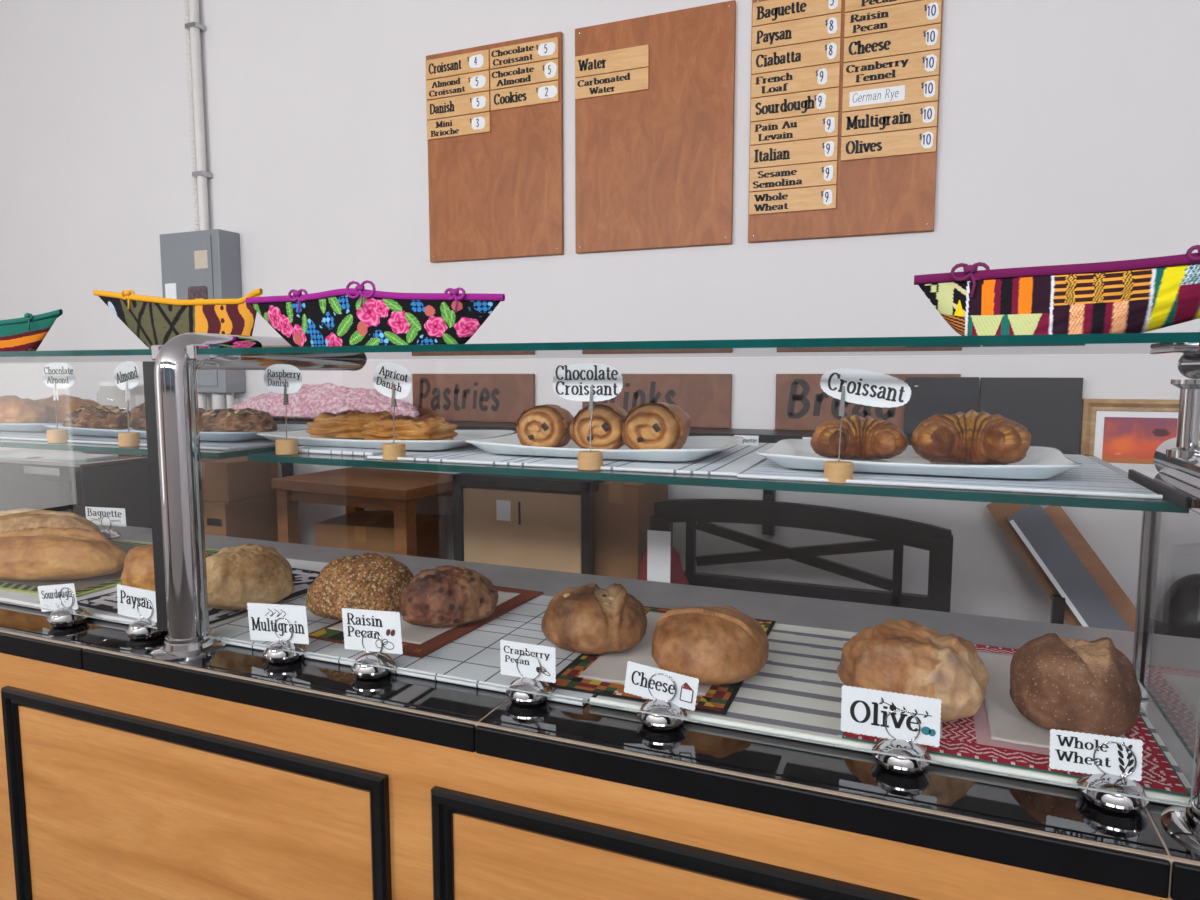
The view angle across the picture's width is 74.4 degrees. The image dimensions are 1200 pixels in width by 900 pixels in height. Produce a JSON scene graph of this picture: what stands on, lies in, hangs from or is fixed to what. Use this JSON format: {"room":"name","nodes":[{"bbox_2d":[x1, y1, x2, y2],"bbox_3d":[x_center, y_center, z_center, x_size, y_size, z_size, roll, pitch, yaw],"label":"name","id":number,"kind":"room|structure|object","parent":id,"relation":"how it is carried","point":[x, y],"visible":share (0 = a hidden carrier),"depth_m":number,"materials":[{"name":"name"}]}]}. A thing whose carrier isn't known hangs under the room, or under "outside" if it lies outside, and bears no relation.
{"room":"food shop","nodes":[
{"label":"food shop","id":0,"kind":"room"},
{"bbox_2d":[117,584,156,621],"bbox_3d":[-0.950,0.314,1.619,0.116,0.069,0.001,2,6,22],"label":"name card","id":1,"kind":"object","parent":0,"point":[128,597],"visible":0.93,"depth_m":1.62,"materials":[{"name":"white"}]},
{"bbox_2d":[0,0,1199,624],"bbox_3d":[-0.116,-0.552,3.091,8.000,3.600,0.100,2,6,22],"label":"wall","id":2,"kind":"structure","parent":0,"point":[1069,130],"depth_m":2.98,"materials":[{"name":"paint"}]},
{"bbox_2d":[183,0,212,230],"bbox_3d":[-1.851,-1.654,3.616,0.098,1.310,0.058,2,6,22],"label":"conduit","id":3,"kind":"object","parent":2,"relation":"attached to","point":[193,28],"visible":0.98,"depth_m":3.61,"materials":[{"name":"metal"}]},
{"bbox_2d":[160,229,245,410],"bbox_3d":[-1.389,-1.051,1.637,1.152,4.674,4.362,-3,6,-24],"label":"electrical panel","id":4,"kind":"object","parent":2,"relation":"attached to","point":[205,264],"visible":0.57,"depth_m":3.60,"materials":[{"name":"grey metal"}]},
{"bbox_2d":[425,32,563,262],"bbox_3d":[-0.419,-1.162,3.087,0.597,0.810,0.028,2,6,22],"label":"menu board","id":5,"kind":"object","parent":2,"relation":"attached to","point":[494,111],"visible":1,"depth_m":3.07,"materials":[{"name":"brown wood"}]},
{"bbox_2d":[273,418,911,534],"bbox_3d":[-0.747,0.072,3.223,4.080,0.372,0.250,2,6,22],"label":"wall shelf","id":6,"kind":"object","parent":2,"relation":"attached to","point":[765,435],"visible":0.08,"depth_m":2.78,"materials":[{"name":"black paint"}]},
{"bbox_2d":[230,383,419,419],"bbox_3d":[-1.192,-0.209,3.363,1.007,0.156,0.274,2,6,22],"label":"bundle","id":7,"kind":"object","parent":6,"relation":"on","point":[309,401],"visible":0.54,"depth_m":3.26,"materials":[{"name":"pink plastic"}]},
{"bbox_2d":[412,374,534,422],"bbox_3d":[-0.523,-0.214,3.226,0.570,0.194,0.018,2,6,22],"label":"word sign","id":8,"kind":"object","parent":6,"relation":"on","point":[453,397],"visible":0.93,"depth_m":3.21,"materials":[{"name":"brown wood"}]},
{"bbox_2d":[582,374,731,427],"bbox_3d":[0.201,-0.185,2.929,0.577,0.194,0.018,2,6,22],"label":"word sign","id":9,"kind":"object","parent":6,"relation":"on","point":[707,398],"visible":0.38,"depth_m":2.87,"materials":[{"name":"brown wood"}]},
{"bbox_2d":[775,374,960,431],"bbox_3d":[0.884,-0.158,2.648,0.585,0.194,0.018,2,6,22],"label":"word sign","id":10,"kind":"object","parent":6,"relation":"on","point":[801,403],"visible":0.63,"depth_m":2.70,"materials":[{"name":"brown wood"}]},
{"bbox_2d":[575,0,735,252],"bbox_3d":[0.185,-1.138,2.840,0.597,0.810,0.027,2,6,22],"label":"menu board","id":11,"kind":"object","parent":2,"relation":"attached to","point":[655,94],"visible":1,"depth_m":2.83,"materials":[{"name":"brown wood"}]},
{"bbox_2d":[748,0,942,242],"bbox_3d":[0.789,-1.114,2.591,0.595,0.810,0.028,2,6,22],"label":"menu board","id":12,"kind":"object","parent":2,"relation":"attached to","point":[844,97],"visible":1,"depth_m":2.58,"materials":[{"name":"brown wood"}]},
{"bbox_2d":[904,377,978,489],"bbox_3d":[1.087,-0.054,2.527,0.216,0.357,0.031,2,6,22],"label":"chalkboard","id":13,"kind":"object","parent":2,"relation":"attached to","point":[930,396],"visible":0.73,"depth_m":2.52,"materials":[{"name":"stone"}]},
{"bbox_2d":[975,377,1082,496],"bbox_3d":[1.329,-0.036,2.457,0.280,0.376,0.015,2,6,22],"label":"chalkboard","id":14,"kind":"object","parent":2,"relation":"attached to","point":[1050,409],"visible":0.49,"depth_m":2.43,"materials":[{"name":"stone"}]},
{"bbox_2d":[1079,399,1199,471],"bbox_3d":[1.608,-0.022,2.357,0.300,0.257,0.024,2,6,22],"label":"framed picture","id":15,"kind":"object","parent":2,"relation":"attached to","point":[1126,434],"visible":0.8,"depth_m":2.37,"materials":[{"name":"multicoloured paper"}]},
{"bbox_2d":[1102,417,1177,463],"bbox_3d":[1.608,-0.028,2.357,0.184,0.138,0.001,2,6,22],"label":"print","id":16,"kind":"object","parent":15,"relation":"attached to","point":[1134,440],"depth_m":2.36},
{"bbox_3d":[-1.240,1.454,0.547,7.800,0.100,5.800,2,6,22],"label":"floor","id":17,"kind":"structure","parent":0,"visible":0},
{"bbox_2d":[0,448,151,527],"bbox_3d":[-2.343,0.554,3.637,0.870,1.092,0.652,2,6,22],"label":"oven","id":18,"kind":"object","parent":17,"relation":"on","point":[122,481],"visible":0.29,"depth_m":3.26,"materials":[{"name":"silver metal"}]},
{"bbox_2d":[271,467,467,555],"bbox_3d":[-0.873,0.626,3.139,0.660,1.045,0.440,3,6,26],"label":"wooden table","id":19,"kind":"object","parent":17,"relation":"on","point":[355,488],"visible":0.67,"depth_m":2.96,"materials":[{"name":"brown wood"}]},
{"bbox_2d":[452,472,625,574],"bbox_3d":[-0.212,0.626,2.876,0.525,1.095,0.332,2,6,22],"label":"rack","id":20,"kind":"object","parent":17,"relation":"on","point":[587,488],"visible":0.2,"depth_m":2.65,"materials":[{"name":"black metal"}]},
{"bbox_2d":[463,486,580,573],"bbox_3d":[-0.217,0.360,2.837,0.453,0.468,0.290,2,6,22],"label":"cardboard box","id":21,"kind":"object","parent":20,"relation":"on","point":[525,528],"visible":0.44,"depth_m":2.69,"materials":[{"name":"cardboard"}]},
{"bbox_2d":[0,653,1172,899],"bbox_3d":[-0.817,0.818,1.978,5.450,0.849,0.889,2,6,22],"label":"counter","id":22,"kind":"object","parent":17,"relation":"on","point":[112,788],"depth_m":1.33,"materials":[{"name":"brown wood"}]},
{"bbox_2d":[0,525,1199,899],"bbox_3d":[-0.844,0.369,1.961,5.338,0.046,0.900,2,6,22],"label":"countertop","id":23,"kind":"structure","parent":22,"relation":"on","point":[1030,825],"depth_m":1.19,"materials":[{"name":"black tile"}]},
{"bbox_2d":[77,584,136,624],"bbox_3d":[-1.084,0.355,1.802,0.307,0.013,0.214,2,6,22],"label":"tea towel","id":24,"kind":"object","parent":23,"relation":"on","point":[93,612],"depth_m":1.76,"materials":[{"name":"fabric"}]},
{"bbox_2d":[0,568,122,596],"bbox_3d":[-1.358,0.333,2.027,0.335,0.005,0.256,2,6,19],"label":"placemat","id":25,"kind":"object","parent":24,"relation":"on","point":[88,585],"depth_m":1.98,"materials":[{"name":"fabric"}]},
{"bbox_2d":[0,508,100,532],"bbox_3d":[-1.690,0.238,2.310,0.440,0.128,0.166,0,6,2],"label":"loaf","id":26,"kind":"object","parent":25,"relation":"on","point":[23,518],"visible":0.45,"depth_m":2.27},
{"bbox_2d":[0,527,126,580],"bbox_3d":[-1.422,0.266,2.028,0.400,0.127,0.151,0,6,4],"label":"loaf","id":27,"kind":"object","parent":25,"relation":"on","point":[40,553],"visible":0.98,"depth_m":1.98,"materials":[{"name":"food"}]},
{"bbox_2d":[209,612,247,628],"bbox_3d":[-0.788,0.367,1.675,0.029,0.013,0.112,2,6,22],"label":"tea towel","id":28,"kind":"object","parent":23,"relation":"on","point":[222,622],"depth_m":1.70,"materials":[{"name":"fabric"}]},
{"bbox_2d":[77,568,319,623],"bbox_3d":[-0.929,0.342,1.937,0.418,0.002,0.465,3,6,26],"label":"placemat","id":29,"kind":"object","parent":28,"relation":"on","point":[302,579],"visible":0.2,"depth_m":1.84,"materials":[{"name":"fabric"}]},
{"bbox_2d":[121,545,208,590],"bbox_3d":[-1.036,0.280,1.891,0.200,0.124,0.179,2,6,22],"label":"loaf","id":30,"kind":"object","parent":29,"relation":"on","point":[138,569],"visible":0.24,"depth_m":1.82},
{"bbox_2d":[206,543,293,609],"bbox_3d":[-0.811,0.284,1.799,0.224,0.134,0.209,2,6,22],"label":"loaf","id":31,"kind":"object","parent":29,"relation":"on","point":[238,576],"visible":0.9,"depth_m":1.73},
{"bbox_2d":[263,618,306,662],"bbox_3d":[-0.591,0.353,1.480,0.076,0.081,0.076,2,6,22],"label":"card holder","id":32,"kind":"object","parent":23,"relation":"on","point":[271,654],"visible":0.94,"depth_m":1.46,"materials":[{"name":"silver metal"}]},
{"bbox_2d":[247,603,308,643],"bbox_3d":[-0.606,0.325,1.483,0.149,0.082,0.001,2,6,22],"label":"name card","id":33,"kind":"object","parent":32,"relation":"attached to","point":[262,618],"visible":1,"depth_m":1.48,"materials":[{"name":"white"}]},
{"bbox_2d":[351,631,394,678],"bbox_3d":[-0.404,0.360,1.405,0.076,0.081,0.076,2,6,22],"label":"card holder","id":34,"kind":"object","parent":23,"relation":"on","point":[362,671],"visible":0.98,"depth_m":1.39,"materials":[{"name":"silver metal"}]},
{"bbox_2d":[342,608,402,653],"bbox_3d":[-0.405,0.321,1.402,0.131,0.082,0.001,2,6,22],"label":"name card","id":35,"kind":"object","parent":34,"relation":"attached to","point":[356,622],"visible":1,"depth_m":1.40,"materials":[{"name":"white"}]},
{"bbox_2d":[211,595,595,705],"bbox_3d":[-0.327,0.367,1.681,0.868,0.013,0.541,2,6,22],"label":"tea towel","id":36,"kind":"object","parent":23,"relation":"on","point":[475,656],"visible":0.4,"depth_m":1.52,"materials":[{"name":"fabric"}]},
{"bbox_2d":[308,586,543,657],"bbox_3d":[-0.367,0.360,1.752,0.307,0.002,0.490,2,6,22],"label":"placemat","id":37,"kind":"object","parent":36,"relation":"on","point":[410,649],"visible":0.32,"depth_m":1.61,"materials":[{"name":"fabric"}]},
{"bbox_2d":[328,591,520,643],"bbox_3d":[-0.376,0.356,1.761,0.248,0.002,0.398,2,6,22],"label":"sheet","id":38,"kind":"object","parent":37,"relation":"on","point":[416,634],"visible":0.16,"depth_m":1.63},
{"bbox_2d":[306,553,413,619],"bbox_3d":[-0.517,0.294,1.722,0.196,0.130,0.198,2,6,22],"label":"loaf","id":39,"kind":"object","parent":38,"relation":"on","point":[373,581],"visible":0.84,"depth_m":1.67,"materials":[{"name":"food"}]},
{"bbox_2d":[399,565,497,626],"bbox_3d":[-0.316,0.305,1.660,0.206,0.119,0.125,-2,6,-20],"label":"loaf","id":40,"kind":"object","parent":38,"relation":"on","point":[446,595],"visible":1,"depth_m":1.62,"materials":[{"name":"food"}]},
{"bbox_2d":[506,652,552,705],"bbox_3d":[-0.116,0.371,1.296,0.076,0.081,0.076,2,6,22],"label":"card holder","id":41,"kind":"object","parent":23,"relation":"on","point":[526,684],"visible":0.98,"depth_m":1.28,"materials":[{"name":"silver metal"}]},
{"bbox_2d":[500,640,555,682],"bbox_3d":[-0.119,0.346,1.295,0.102,0.060,0.001,2,6,22],"label":"name card","id":42,"kind":"object","parent":41,"relation":"attached to","point":[528,665],"visible":1,"depth_m":1.29,"materials":[{"name":"white"}]},
{"bbox_2d":[0,332,1199,852],"bbox_3d":[-0.724,0.047,1.866,5.050,0.614,0.846,2,6,22],"label":"display case","id":43,"kind":"object","parent":23,"relation":"on","point":[173,450],"visible":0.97,"depth_m":1.34,"materials":[{"name":"glass"}]},
{"bbox_2d":[0,430,46,440],"bbox_3d":[-1.481,-0.036,2.030,0.452,0.006,0.204,2,6,22],"label":"tea towel","id":44,"kind":"object","parent":43,"relation":"on","point":[12,435],"depth_m":2.04,"materials":[{"name":"fabric"}]},
{"bbox_2d":[0,423,62,430],"bbox_3d":[-1.696,-0.079,2.303,0.610,0.025,0.280,2,6,22],"label":"serving plate","id":45,"kind":"object","parent":44,"relation":"on","point":[3,426],"visible":0.36,"depth_m":2.10,"materials":[{"name":"white ceramic"}]},
{"bbox_2d":[0,395,47,422],"bbox_3d":[-1.652,-0.108,2.205,0.228,0.090,0.127,2,6,22],"label":"croissant","id":46,"kind":"object","parent":45,"relation":"on","point":[13,409],"visible":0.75,"depth_m":2.16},
{"bbox_2d":[0,309,62,351],"bbox_3d":[-1.626,-0.304,2.078,0.635,0.112,0.111,2,6,22],"label":"fabric basket","id":47,"kind":"object","parent":43,"relation":"on","point":[26,333],"visible":0.91,"depth_m":1.98,"materials":[{"name":"fabric"}]},
{"bbox_2d":[0,349,154,362],"bbox_3d":[-1.905,-0.260,2.253,2.549,0.012,0.580,2,6,22],"label":"shelf","id":48,"kind":"object","parent":43,"relation":"attached to","point":[135,355],"depth_m":1.65,"materials":[{"name":"clear glass"}]},
{"bbox_2d":[139,438,146,445],"bbox_3d":[-1.056,-0.016,1.827,0.183,0.006,0.138,2,6,22],"label":"tea towel","id":49,"kind":"object","parent":43,"relation":"on","point":[143,441],"depth_m":1.84,"materials":[{"name":"fabric"}]},
{"bbox_2d":[43,424,146,437],"bbox_3d":[-1.179,-0.034,1.832,0.617,0.025,0.217,2,6,22],"label":"serving plate","id":50,"kind":"object","parent":49,"relation":"on","point":[72,430],"depth_m":1.95,"materials":[{"name":"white ceramic"}]},
{"bbox_2d":[62,405,130,429],"bbox_3d":[-1.320,-0.086,2.095,0.182,0.068,0.148,1,6,6],"label":"croissant","id":51,"kind":"object","parent":50,"relation":"on","point":[93,416],"visible":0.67,"depth_m":2.04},
{"bbox_2d":[200,431,263,440],"bbox_3d":[-0.805,-0.018,1.671,0.275,0.025,0.203,2,6,22],"label":"serving plate","id":52,"kind":"object","parent":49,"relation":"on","point":[221,436],"depth_m":1.80,"materials":[{"name":"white ceramic"}]},
{"bbox_2d":[199,408,277,431],"bbox_3d":[-0.899,-0.071,1.952,0.245,0.066,0.147,2,6,22],"label":"croissant","id":53,"kind":"object","parent":52,"relation":"on","point":[230,419],"visible":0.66,"depth_m":1.89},
{"bbox_2d":[0,439,303,458],"bbox_3d":[-1.843,-0.064,2.423,2.549,0.013,0.655,2,6,22],"label":"shelf","id":54,"kind":"object","parent":43,"relation":"attached to","point":[68,446],"depth_m":1.78,"materials":[{"name":"clear glass"}]},
{"bbox_2d":[93,288,262,348],"bbox_3d":[-1.010,-0.310,1.879,0.545,0.160,0.105,2,6,21],"label":"fabric basket","id":55,"kind":"object","parent":43,"relation":"on","point":[154,320],"visible":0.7,"depth_m":1.82,"materials":[{"name":"fabric"}]},
{"bbox_2d":[275,383,297,454],"bbox_3d":[-0.639,-0.064,1.606,0.043,0.145,0.043,2,6,22],"label":"sign stand","id":56,"kind":"object","parent":43,"relation":"on","point":[288,446],"visible":1,"depth_m":1.60,"materials":[{"name":"brown wood"}]},
{"bbox_2d":[264,364,301,393],"bbox_3d":[-0.642,-0.144,1.600,0.100,0.060,0.001,2,6,22],"label":"name card","id":57,"kind":"object","parent":56,"relation":"on","point":[276,375],"visible":1,"depth_m":1.60,"materials":[{"name":"white"}]},
{"bbox_2d":[298,445,406,455],"bbox_3d":[-0.463,-0.020,1.856,0.245,0.008,0.534,2,6,22],"label":"tea towel","id":58,"kind":"object","parent":43,"relation":"on","point":[301,449],"visible":0.3,"depth_m":1.62,"materials":[{"name":"fabric"}]},
{"bbox_2d":[257,430,514,449],"bbox_3d":[-0.477,-0.029,1.781,0.515,0.025,0.320,2,6,22],"label":"serving plate","id":59,"kind":"object","parent":58,"relation":"on","point":[304,438],"visible":0.56,"depth_m":1.66,"materials":[{"name":"white ceramic"}]},
{"bbox_2d":[305,410,395,438],"bbox_3d":[-0.573,-0.061,1.860,0.220,0.064,0.160,1,6,11],"label":"apricot danish","id":60,"kind":"object","parent":59,"relation":"on","point":[349,424],"visible":0.69,"depth_m":1.80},
{"bbox_2d":[361,414,457,439],"bbox_3d":[-0.415,-0.046,1.715,0.200,0.062,0.148,3,6,29],"label":"apricot danish","id":61,"kind":"object","parent":59,"relation":"on","point":[430,426],"visible":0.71,"depth_m":1.67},
{"bbox_2d":[245,280,504,346],"bbox_3d":[-0.465,-0.263,1.565,0.624,0.129,0.120,2,6,22],"label":"fabric basket","id":62,"kind":"object","parent":43,"relation":"on","point":[357,316],"visible":0.93,"depth_m":1.50,"materials":[{"name":"fabric"}]},
{"bbox_2d":[365,443,775,475],"bbox_3d":[-0.010,0.000,1.663,0.732,0.006,0.602,2,6,22],"label":"tea towel","id":63,"kind":"object","parent":43,"relation":"on","point":[735,460],"visible":0.56,"depth_m":1.45,"materials":[{"name":"fabric"}]},
{"bbox_2d":[382,383,405,459],"bbox_3d":[-0.394,-0.054,1.505,0.043,0.145,0.043,2,6,22],"label":"sign stand","id":64,"kind":"object","parent":63,"relation":"on","point":[391,451],"visible":0.92,"depth_m":1.50,"materials":[{"name":"brown wood"}]},
{"bbox_2d":[373,362,411,398],"bbox_3d":[-0.394,-0.132,1.498,0.089,0.071,0.001,2,6,22],"label":"name card","id":65,"kind":"object","parent":64,"relation":"on","point":[386,374],"visible":1,"depth_m":1.50,"materials":[{"name":"white"}]},
{"bbox_2d":[578,384,602,470],"bbox_3d":[-0.017,-0.039,1.351,0.043,0.145,0.043,2,6,22],"label":"sign stand","id":66,"kind":"object","parent":63,"relation":"on","point":[590,460],"visible":0.99,"depth_m":1.34,"materials":[{"name":"brown wood"}]},
{"bbox_2d":[552,363,622,401],"bbox_3d":[-0.022,-0.115,1.345,0.130,0.065,0.001,2,6,22],"label":"name card","id":67,"kind":"object","parent":66,"relation":"attached to","point":[573,382],"visible":1,"depth_m":1.34,"materials":[{"name":"white"}]},
{"bbox_2d":[465,433,743,460],"bbox_3d":[0.013,-0.010,1.580,0.505,0.027,0.320,2,6,22],"label":"serving plate","id":68,"kind":"object","parent":63,"relation":"on","point":[695,447],"visible":0.7,"depth_m":1.48,"materials":[{"name":"white ceramic"}]},
{"bbox_2d":[516,404,573,447],"bbox_3d":[-0.111,-0.049,1.610,0.110,0.088,0.112,1,6,14],"label":"croissant","id":69,"kind":"object","parent":68,"relation":"on","point":[547,425],"visible":0.95,"depth_m":1.57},
{"bbox_2d":[570,403,627,449],"bbox_3d":[0.001,-0.046,1.559,0.116,0.092,0.113,1,6,9],"label":"croissant","id":70,"kind":"object","parent":68,"relation":"on","point":[607,418],"visible":0.88,"depth_m":1.51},
{"bbox_2d":[622,402,690,449],"bbox_3d":[0.108,-0.044,1.521,0.122,0.096,0.125,2,6,22],"label":"croissant","id":71,"kind":"object","parent":68,"relation":"on","point":[660,425],"visible":0.94,"depth_m":1.47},
{"bbox_2d":[197,332,1199,359],"bbox_3d":[0.093,-0.180,1.433,1.618,0.012,0.580,2,6,22],"label":"shelf","id":72,"kind":"object","parent":43,"relation":"attached to","point":[1187,344],"depth_m":1.20,"materials":[{"name":"clear glass"}]},
{"bbox_2d":[247,451,1188,512],"bbox_3d":[0.141,0.015,1.609,1.588,0.013,0.655,2,6,22],"label":"shelf","id":73,"kind":"object","parent":43,"relation":"attached to","point":[1170,496],"depth_m":1.23,"materials":[{"name":"clear glass"}]},
{"bbox_2d":[737,454,1162,498],"bbox_3d":[0.585,0.025,1.402,0.560,0.006,0.578,2,6,22],"label":"tea towel","id":74,"kind":"object","parent":43,"relation":"on","point":[1092,478],"visible":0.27,"depth_m":1.19,"materials":[{"name":"fabric"}]},
{"bbox_2d":[824,386,853,482],"bbox_3d":[0.362,-0.024,1.195,0.043,0.145,0.043,2,6,22],"label":"sign stand","id":75,"kind":"object","parent":74,"relation":"on","point":[835,471],"visible":0.93,"depth_m":1.19,"materials":[{"name":"brown wood"}]},
{"bbox_2d":[820,368,910,407],"bbox_3d":[0.394,-0.092,1.175,0.130,0.058,0.001,2,6,22],"label":"name card","id":76,"kind":"object","parent":75,"relation":"attached to","point":[868,388],"visible":1,"depth_m":1.18,"materials":[{"name":"white"}]},
{"bbox_2d":[756,439,1082,478],"bbox_3d":[0.526,0.013,1.346,0.477,0.027,0.325,2,6,22],"label":"serving plate","id":77,"kind":"object","parent":74,"relation":"on","point":[1039,462],"visible":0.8,"depth_m":1.25,"materials":[{"name":"white ceramic"}]},
{"bbox_2d":[810,414,907,458],"bbox_3d":[0.459,-0.023,1.397,0.160,0.078,0.143,2,6,22],"label":"croissant","id":78,"kind":"object","parent":77,"relation":"on","point":[868,437],"visible":0.99,"depth_m":1.38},
{"bbox_2d":[910,409,1030,464],"bbox_3d":[0.624,-0.022,1.336,0.182,0.088,0.158,2,6,22],"label":"croissant","id":79,"kind":"object","parent":77,"relation":"on","point":[973,437],"visible":1,"depth_m":1.31,"materials":[{"name":"food"}]},
{"bbox_2d":[914,245,1199,335],"bbox_3d":[0.740,-0.204,0.997,0.641,0.122,0.139,3,6,26],"label":"fabric basket","id":80,"kind":"object","parent":43,"relation":"on","point":[1146,294],"visible":0.93,"depth_m":1.00,"materials":[{"name":"fabric"}]},
{"bbox_2d":[637,673,686,730],"bbox_3d":[0.095,0.379,1.207,0.076,0.081,0.076,2,6,22],"label":"card holder","id":81,"kind":"object","parent":23,"relation":"on","point":[656,722],"visible":0.98,"depth_m":1.19,"materials":[{"name":"silver metal"}]},
{"bbox_2d":[624,661,698,710],"bbox_3d":[0.093,0.360,1.206,0.118,0.065,0.002,2,6,19],"label":"name card","id":82,"kind":"object","parent":81,"relation":"attached to","point":[661,687],"visible":1,"depth_m":1.21,"materials":[{"name":"white"}]},
{"bbox_2d":[589,623,1194,804],"bbox_3d":[0.463,0.398,1.363,0.819,0.013,0.531,2,6,22],"label":"tea towel","id":83,"kind":"object","parent":23,"relation":"on","point":[797,692],"visible":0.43,"depth_m":1.27,"materials":[{"name":"fabric"}]},
{"bbox_2d":[548,606,775,714],"bbox_3d":[0.141,0.383,1.514,0.319,0.002,0.500,2,6,22],"label":"placemat","id":84,"kind":"object","parent":83,"relation":"on","point":[718,699],"visible":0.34,"depth_m":1.33,"materials":[{"name":"fabric"}]},
{"bbox_2d":[541,583,646,654],"bbox_3d":[-0.011,0.321,1.522,0.197,0.115,0.183,2,6,18],"label":"loaf","id":85,"kind":"object","parent":84,"relation":"on","point":[588,618],"visible":1,"depth_m":1.46,"materials":[{"name":"food"}]},
{"bbox_2d":[578,611,711,695],"bbox_3d":[0.140,0.380,1.519,0.232,0.002,0.409,2,6,22],"label":"sheet","id":86,"kind":"object","parent":84,"relation":"on","point":[610,666],"visible":0.24,"depth_m":1.45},
{"bbox_2d":[651,606,768,684],"bbox_3d":[0.190,0.334,1.385,0.205,0.116,0.203,2,6,22],"label":"loaf","id":87,"kind":"object","parent":86,"relation":"on","point":[713,645],"visible":0.96,"depth_m":1.32,"materials":[{"name":"food"}]},
{"bbox_2d":[842,644,1190,796],"bbox_3d":[0.644,0.403,1.305,0.420,0.002,0.510,2,6,22],"label":"cloth napkin","id":88,"kind":"object","parent":83,"relation":"on","point":[969,738],"visible":0.21,"depth_m":1.11,"materials":[{"name":"fabric"}]},
{"bbox_2d":[939,722,942,738],"bbox_3d":[0.494,0.401,1.302,0.125,0.002,0.300,2,6,22],"label":"sheet","id":89,"kind":"object","parent":88,"relation":"on","point":[940,722],"visible":0.02,"depth_m":1.17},
{"bbox_2d":[837,619,988,722],"bbox_3d":[0.494,0.341,1.252,0.176,0.128,0.224,-5,8,-44],"label":"loaf","id":90,"kind":"object","parent":89,"relation":"on","point":[898,656],"visible":0.79,"depth_m":1.20,"materials":[{"name":"food"}]},
{"bbox_2d":[977,651,1125,747],"bbox_3d":[0.722,0.403,1.286,0.180,0.002,0.395,2,6,22],"label":"sheet","id":91,"kind":"object","parent":88,"relation":"on","point":[1006,723],"visible":0.28,"depth_m":1.23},
{"bbox_2d":[1009,633,1141,736],"bbox_3d":[0.706,0.345,1.178,0.167,0.133,0.165,-3,6,-30],"label":"loaf","id":92,"kind":"object","parent":91,"relation":"on","point":[1058,683],"visible":0.94,"depth_m":1.12,"materials":[{"name":"food"}]},
{"bbox_2d":[872,709,930,774],"bbox_3d":[0.412,0.392,1.077,0.076,0.081,0.076,2,6,22],"label":"card holder","id":93,"kind":"object","parent":23,"relation":"on","point":[899,765],"visible":0.98,"depth_m":1.06,"materials":[{"name":"silver metal"}]},
{"bbox_2d":[840,685,941,746],"bbox_3d":[0.396,0.363,1.081,0.128,0.067,0.001,2,6,22],"label":"name card","id":94,"kind":"object","parent":93,"relation":"attached to","point":[864,711],"visible":1,"depth_m":1.08,"materials":[{"name":"white"}]},
{"bbox_2d":[1077,741,1148,813],"bbox_3d":[0.640,0.401,0.984,0.076,0.081,0.076,2,6,22],"label":"card holder","id":95,"kind":"object","parent":23,"relation":"on","point":[1115,803],"visible":0.98,"depth_m":0.97,"materials":[{"name":"silver metal"}]},
{"bbox_2d":[1049,729,1142,780],"bbox_3d":[0.620,0.382,0.990,0.101,0.056,0.001,2,6,22],"label":"name card","id":96,"kind":"object","parent":95,"relation":"attached to","point":[1071,751],"visible":1,"depth_m":0.99,"materials":[{"name":"white"}]},
{"bbox_2d":[637,530,688,584],"bbox_3d":[0.189,0.721,2.422,0.227,0.995,0.183,2,6,22],"label":"bag","id":97,"kind":"object","parent":17,"relation":"on","point":[661,562],"visible":0.2,"depth_m":2.30,"materials":[{"name":"paper"}]},
{"bbox_2d":[650,499,952,611],"bbox_3d":[0.652,0.672,2.610,0.895,1.057,0.400,2,6,22],"label":"bench","id":98,"kind":"object","parent":17,"relation":"on","point":[888,532],"visible":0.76,"depth_m":2.38,"materials":[{"name":"black paint"}]},
{"bbox_2d":[986,492,1154,633],"bbox_3d":[1.542,0.700,2.185,0.175,1.111,0.981,-4,7,-37],"label":"sandwich board","id":99,"kind":"object","parent":17,"relation":"on","point":[1082,591],"visible":0.37,"depth_m":2.34,"materials":[{"name":"brown wood"}]},
{"bbox_2d":[1154,574,1199,638],"bbox_3d":[1.709,0.791,2.293,0.214,0.880,0.213,2,6,22],"label":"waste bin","id":100,"kind":"object","parent":17,"relation":"on","point":[1177,613],"visible":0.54,"depth_m":2.23,"materials":[{"name":"black paint"}]},
{"bbox_3d":[-1.582,0.834,3.410,0.350,0.579,0.362,2,6,22],"label":"cardboard box","id":101,"kind":"object","parent":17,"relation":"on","visible":0},
{"bbox_2d":[203,493,277,541],"bbox_3d":[-1.568,0.369,3.358,0.300,0.354,0.322,2,6,22],"label":"cardboard box","id":102,"kind":"object","parent":101,"relation":"on","point":[256,517],"visible":0.17,"depth_m":3.23,"materials":[{"name":"brown cardboard"}]},
{"bbox_2d":[201,456,278,501],"bbox_3d":[-1.568,0.113,3.334,0.288,0.160,0.290,2,6,22],"label":"cardboard box","id":103,"kind":"object","parent":102,"relation":"on","point":[235,478],"visible":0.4,"depth_m":3.21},
{"bbox_3d":[-0.879,0.880,3.243,0.491,0.519,0.386,2,6,22],"label":"cardboard box","id":104,"kind":"object","parent":17,"relation":"on","visible":0},
{"bbox_2d":[314,511,446,558],"bbox_3d":[-0.879,0.450,3.200,0.420,0.344,0.302,2,6,17],"label":"cardboard box","id":105,"kind":"object","parent":104,"relation":"on","point":[372,531],"visible":0.47,"depth_m":3.09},
{"bbox_3d":[0.114,0.929,2.847,0.180,0.499,0.363,2,6,22],"label":"cardboard box","id":106,"kind":"object","parent":17,"relation":"on","visible":0},
{"bbox_2d":[594,472,667,578],"bbox_3d":[0.114,0.389,2.794,0.160,0.584,0.322,2,6,22],"label":"cardboard box","id":107,"kind":"object","parent":106,"relation":"on","point":[623,511],"visible":0.48,"depth_m":2.64,"materials":[{"name":"cardboard"}]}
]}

